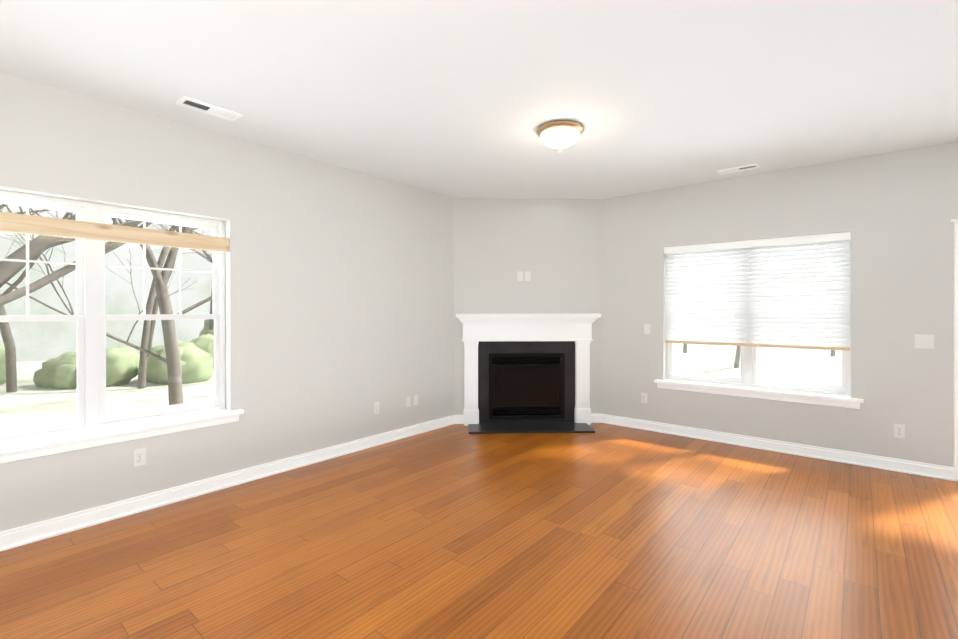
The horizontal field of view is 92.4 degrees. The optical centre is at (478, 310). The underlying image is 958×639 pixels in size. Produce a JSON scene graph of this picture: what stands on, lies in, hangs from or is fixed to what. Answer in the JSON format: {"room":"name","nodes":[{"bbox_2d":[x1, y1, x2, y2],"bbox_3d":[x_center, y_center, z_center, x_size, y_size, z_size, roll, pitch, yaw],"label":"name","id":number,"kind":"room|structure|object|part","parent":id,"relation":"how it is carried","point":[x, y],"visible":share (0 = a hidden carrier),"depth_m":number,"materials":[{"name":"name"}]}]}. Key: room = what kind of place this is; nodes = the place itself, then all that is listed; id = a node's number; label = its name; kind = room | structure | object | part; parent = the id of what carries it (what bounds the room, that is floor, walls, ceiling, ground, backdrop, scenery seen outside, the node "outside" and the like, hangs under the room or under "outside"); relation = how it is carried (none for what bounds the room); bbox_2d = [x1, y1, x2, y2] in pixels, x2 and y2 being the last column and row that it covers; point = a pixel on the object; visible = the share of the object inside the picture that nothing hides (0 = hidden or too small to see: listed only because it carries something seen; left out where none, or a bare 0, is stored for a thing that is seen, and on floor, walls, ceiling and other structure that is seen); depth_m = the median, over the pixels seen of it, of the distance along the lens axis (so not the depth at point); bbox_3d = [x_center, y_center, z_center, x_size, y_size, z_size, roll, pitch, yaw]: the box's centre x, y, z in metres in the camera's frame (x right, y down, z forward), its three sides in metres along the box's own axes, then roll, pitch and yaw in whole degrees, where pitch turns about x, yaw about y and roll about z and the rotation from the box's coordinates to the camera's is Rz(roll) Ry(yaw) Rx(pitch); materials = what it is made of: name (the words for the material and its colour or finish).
{"room":"living room","nodes":[
{"label":"living room","id":0,"kind":"room"},
{"bbox_2d":[0,72,453,531],"bbox_3d":[-2.437,0.002,3.045,0.160,2.700,6.500,0,0,40],"label":"wall","id":1,"kind":"structure","parent":0,"point":[339,301],"depth_m":3.77,"materials":[{"name":"beige paint"}]},
{"bbox_2d":[0,190,228,443],"bbox_3d":[-2.501,0.034,2.974,0.143,1.472,1.618,0,0,40],"label":"window","id":2,"kind":"structure","parent":1,"relation":"in","point":[91,230],"depth_m":2.99,"materials":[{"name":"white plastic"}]},
{"bbox_3d":[-2.531,0.035,2.999,0.059,1.413,1.556,0,0,40],"label":"left window sashes","id":3,"kind":"part","parent":2,"relation":"part of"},
{"bbox_2d":[0,415,238,463],"bbox_3d":[-2.427,0.833,2.913,0.023,0.055,1.740,0,0,40],"label":"apron","id":4,"kind":"object","parent":1,"relation":"attached to","point":[22,455],"visible":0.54,"depth_m":2.96,"materials":[{"name":"white wood"}]},
{"bbox_2d":[0,409,243,454],"bbox_3d":[-2.452,0.787,2.934,0.136,0.035,1.790,0,0,40],"label":"window sill","id":5,"kind":"structure","parent":1,"relation":"attached to","point":[25,445],"depth_m":2.96,"materials":[{"name":"white wood"}]},
{"bbox_2d":[133,448,145,466],"bbox_3d":[-2.285,0.987,3.095,0.009,0.115,0.070,0,0,40],"label":"electrical outlet","id":6,"kind":"object","parent":1,"relation":"attached to","point":[139,457],"visible":1,"depth_m":3.09,"materials":[{"name":"white plastic"}]},
{"bbox_2d":[0,415,454,551],"bbox_3d":[-2.365,1.299,2.987,0.026,0.105,6.500,0,0,40],"label":"baseboard","id":7,"kind":"structure","parent":1,"relation":"attached to","point":[33,532],"depth_m":3.31,"materials":[{"name":"white wood"}]},
{"bbox_2d":[373,402,378,413],"bbox_3d":[-1.030,0.975,4.613,0.009,0.115,0.070,0,0,40],"label":"electrical outlet","id":8,"kind":"object","parent":1,"relation":"attached to","point":[375,407],"visible":1,"depth_m":4.61,"materials":[{"name":"white plastic"}]},
{"bbox_2d":[406,396,410,407],"bbox_3d":[-0.759,0.978,4.937,0.012,0.115,0.070,0,0,40],"label":"outlet","id":9,"kind":"object","parent":1,"relation":"attached to","point":[408,401],"visible":1,"depth_m":4.94,"materials":[{"name":"white plastic"}]},
{"bbox_2d":[413,395,417,405],"bbox_3d":[-0.689,0.978,5.022,0.012,0.115,0.070,0,0,40],"label":"outlet","id":10,"kind":"object","parent":1,"relation":"attached to","point":[415,400],"visible":1,"depth_m":5.02,"materials":[{"name":"white plastic"}]},
{"bbox_2d":[0,423,957,638],"bbox_3d":[0.277,1.414,1.573,6.220,0.120,8.010,0,0,40],"label":"floor","id":11,"kind":"structure","parent":0,"point":[603,531],"depth_m":2.57,"materials":[{"name":"brown wood"}]},
{"bbox_2d":[456,314,600,433],"bbox_3d":[0.578,0.691,5.295,1.690,1.316,0.468,0,0,-2],"label":"fireplace","id":12,"kind":"object","parent":11,"relation":"on","point":[526,373],"visible":1,"depth_m":5.47,"materials":[{"name":"white wood"}]},
{"bbox_3d":[0.571,0.896,5.502,0.756,0.475,0.006,0,0,-2],"label":"insert glass","id":13,"kind":"part","parent":12,"relation":"part of","materials":[{"name":"black glass"}]},
{"bbox_2d":[0,0,957,198],"bbox_3d":[0.277,-1.406,1.570,6.220,0.120,8.010,0,0,40],"label":"ceiling","id":14,"kind":"structure","parent":0,"point":[459,98],"depth_m":2.67,"materials":[{"name":"white paint"}]},
{"bbox_2d":[176,96,241,120],"bbox_3d":[-1.793,-1.342,3.061,0.145,0.012,0.355,0,0,40],"label":"ceiling vent","id":15,"kind":"object","parent":14,"relation":"in","point":[194,104],"visible":1,"depth_m":3.05,"materials":[{"name":"white metal"}]},
{"bbox_2d":[537,120,583,151],"bbox_3d":[0.599,-1.262,3.402,0.344,0.171,0.344,0,0,40],"label":"flush-mount light","id":16,"kind":"object","parent":14,"relation":"attached to","point":[559,135],"visible":1,"depth_m":3.31,"materials":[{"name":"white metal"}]},
{"bbox_3d":[0.599,-1.262,3.402,0.284,0.094,0.284,0,0,40],"label":"lamp shade","id":17,"kind":"part","parent":16,"relation":"part of","materials":[{"name":"white glass"}]},
{"bbox_2d":[717,163,759,174],"bbox_3d":[2.460,-1.344,4.358,0.340,0.012,0.135,0,0,40],"label":"ceiling vent","id":18,"kind":"object","parent":14,"relation":"in","point":[739,168],"visible":1,"depth_m":4.35,"materials":[{"name":"white metal"}]},
{"bbox_2d":[454,198,601,414],"bbox_3d":[0.587,-0.001,5.611,1.788,2.700,0.160,0,0,-2],"label":"wall","id":19,"kind":"structure","parent":0,"point":[553,247],"depth_m":5.53,"materials":[{"name":"beige paint"}]},
{"bbox_2d":[454,415,463,423],"bbox_3d":[-0.244,1.296,5.488,0.119,0.105,0.026,0,0,-2],"label":"baseboard","id":20,"kind":"structure","parent":19,"relation":"attached to","point":[458,419],"depth_m":5.49,"materials":[{"name":"white wood"}]},
{"bbox_2d":[517,271,522,280],"bbox_3d":[0.495,-0.416,5.517,0.070,0.115,0.017,0,0,-2],"label":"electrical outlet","id":21,"kind":"object","parent":19,"relation":"attached to","point":[519,275],"visible":1,"depth_m":5.52,"materials":[{"name":"white plastic"}]},
{"bbox_2d":[525,271,530,280],"bbox_3d":[0.585,-0.416,5.521,0.070,0.115,0.017,0,0,-2],"label":"light switch","id":22,"kind":"object","parent":19,"relation":"attached to","point":[527,275],"visible":1,"depth_m":5.52,"materials":[{"name":"white plastic"}]},
{"bbox_2d":[591,414,600,422],"bbox_3d":[1.404,1.296,5.549,0.159,0.105,0.026,0,0,-2],"label":"baseboard","id":23,"kind":"structure","parent":19,"relation":"attached to","point":[595,418],"depth_m":5.55,"materials":[{"name":"white wood"}]},
{"bbox_2d":[601,141,957,466],"bbox_3d":[3.293,0.005,4.170,4.565,2.710,0.160,0,0,40],"label":"wall","id":24,"kind":"structure","parent":0,"point":[894,213],"depth_m":4.10,"materials":[{"name":"beige paint"}]},
{"bbox_2d":[641,393,646,403],"bbox_3d":[1.880,0.994,5.230,0.070,0.115,0.009,0,0,40],"label":"electrical outlet","id":25,"kind":"object","parent":24,"relation":"attached to","point":[643,397],"visible":1,"depth_m":5.23,"materials":[{"name":"white plastic"}]},
{"bbox_2d":[644,324,649,333],"bbox_3d":[1.903,0.204,5.204,0.070,0.115,0.017,0,0,40],"label":"light switch","id":26,"kind":"object","parent":24,"relation":"attached to","point":[646,328],"visible":1,"depth_m":5.21,"materials":[{"name":"white plastic"}]},
{"bbox_2d":[665,240,850,395],"bbox_3d":[2.725,0.032,4.649,1.618,1.472,0.135,0,0,40],"label":"window","id":27,"kind":"structure","parent":24,"relation":"in","point":[703,307],"depth_m":4.54,"materials":[{"name":"white plastic"}]},
{"bbox_3d":[2.699,0.339,4.617,1.604,0.030,0.050,0,0,40],"label":"rear window blind bottom rail","id":28,"kind":"part","parent":27,"relation":"part of","materials":[{"name":"beige wood"}]},
{"bbox_2d":[664,232,850,253],"bbox_3d":[2.694,-0.666,4.610,1.614,0.073,0.064,0,0,40],"label":"blind headrail","id":29,"kind":"object","parent":27,"relation":"attached to","point":[830,237],"visible":1,"depth_m":4.50,"materials":[{"name":"white plastic"}]},
{"bbox_3d":[2.748,0.033,4.677,1.556,1.413,0.059,0,0,40],"label":"rear window sashes","id":30,"kind":"part","parent":27,"relation":"part of","materials":[{"name":"white"}]},
{"bbox_2d":[657,383,859,408],"bbox_3d":[2.662,0.831,4.573,1.740,0.055,0.023,0,0,40],"label":"apron","id":31,"kind":"object","parent":24,"relation":"attached to","point":[776,397],"visible":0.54,"depth_m":4.47,"materials":[{"name":"white wood"}]},
{"bbox_2d":[654,379,863,403],"bbox_3d":[2.683,0.785,4.598,1.790,0.035,0.136,0,0,40],"label":"window stool","id":32,"kind":"structure","parent":24,"relation":"attached to","point":[773,391],"depth_m":4.46,"materials":[{"name":"white wood"}]},
{"bbox_2d":[601,414,953,480],"bbox_3d":[2.625,1.298,4.604,2.985,0.105,0.026,0,0,40],"label":"baseboard","id":33,"kind":"structure","parent":24,"relation":"attached to","point":[903,466],"depth_m":4.31,"materials":[{"name":"white wood"}]},
{"bbox_2d":[894,424,904,438],"bbox_3d":[3.533,1.011,3.862,0.070,0.115,0.009,0,0,40],"label":"electrical outlet","id":34,"kind":"object","parent":24,"relation":"attached to","point":[899,430],"visible":1,"depth_m":3.86,"materials":[{"name":"white plastic"}]},
{"bbox_2d":[914,334,933,348],"bbox_3d":[3.645,0.251,3.763,0.116,0.115,0.017,0,0,40],"label":"light switch","id":35,"kind":"object","parent":24,"relation":"attached to","point":[924,341],"visible":1,"depth_m":3.77,"materials":[{"name":"white plastic"}]},
{"bbox_2d":[951,219,957,481],"bbox_3d":[4.246,0.313,3.357,1.140,2.077,0.194,0,0,40],"label":"door frame","id":36,"kind":"structure","parent":24,"relation":"in","point":[955,221],"depth_m":3.64,"materials":[{"name":"white wood"}]},
{"label":"outside","id":37,"kind":"structure","parent":0,"visible":0},
{"bbox_2d":[0,343,842,443],"bbox_3d":[-2.917,1.703,2.341,120.000,0.100,120.000,0,0,40],"label":"ground","id":38,"kind":"structure","parent":37,"point":[806,361],"depth_m":10.54,"materials":[{"name":"white snow"}]},
{"bbox_2d":[0,204,841,404],"bbox_3d":[5.716,-7.253,4.921,70.000,18.794,75.000,0,0,40],"label":"trees","id":39,"kind":"object","parent":38,"relation":"on","point":[127,353],"depth_m":14.37,"materials":[{"name":"green plant"}]}
]}

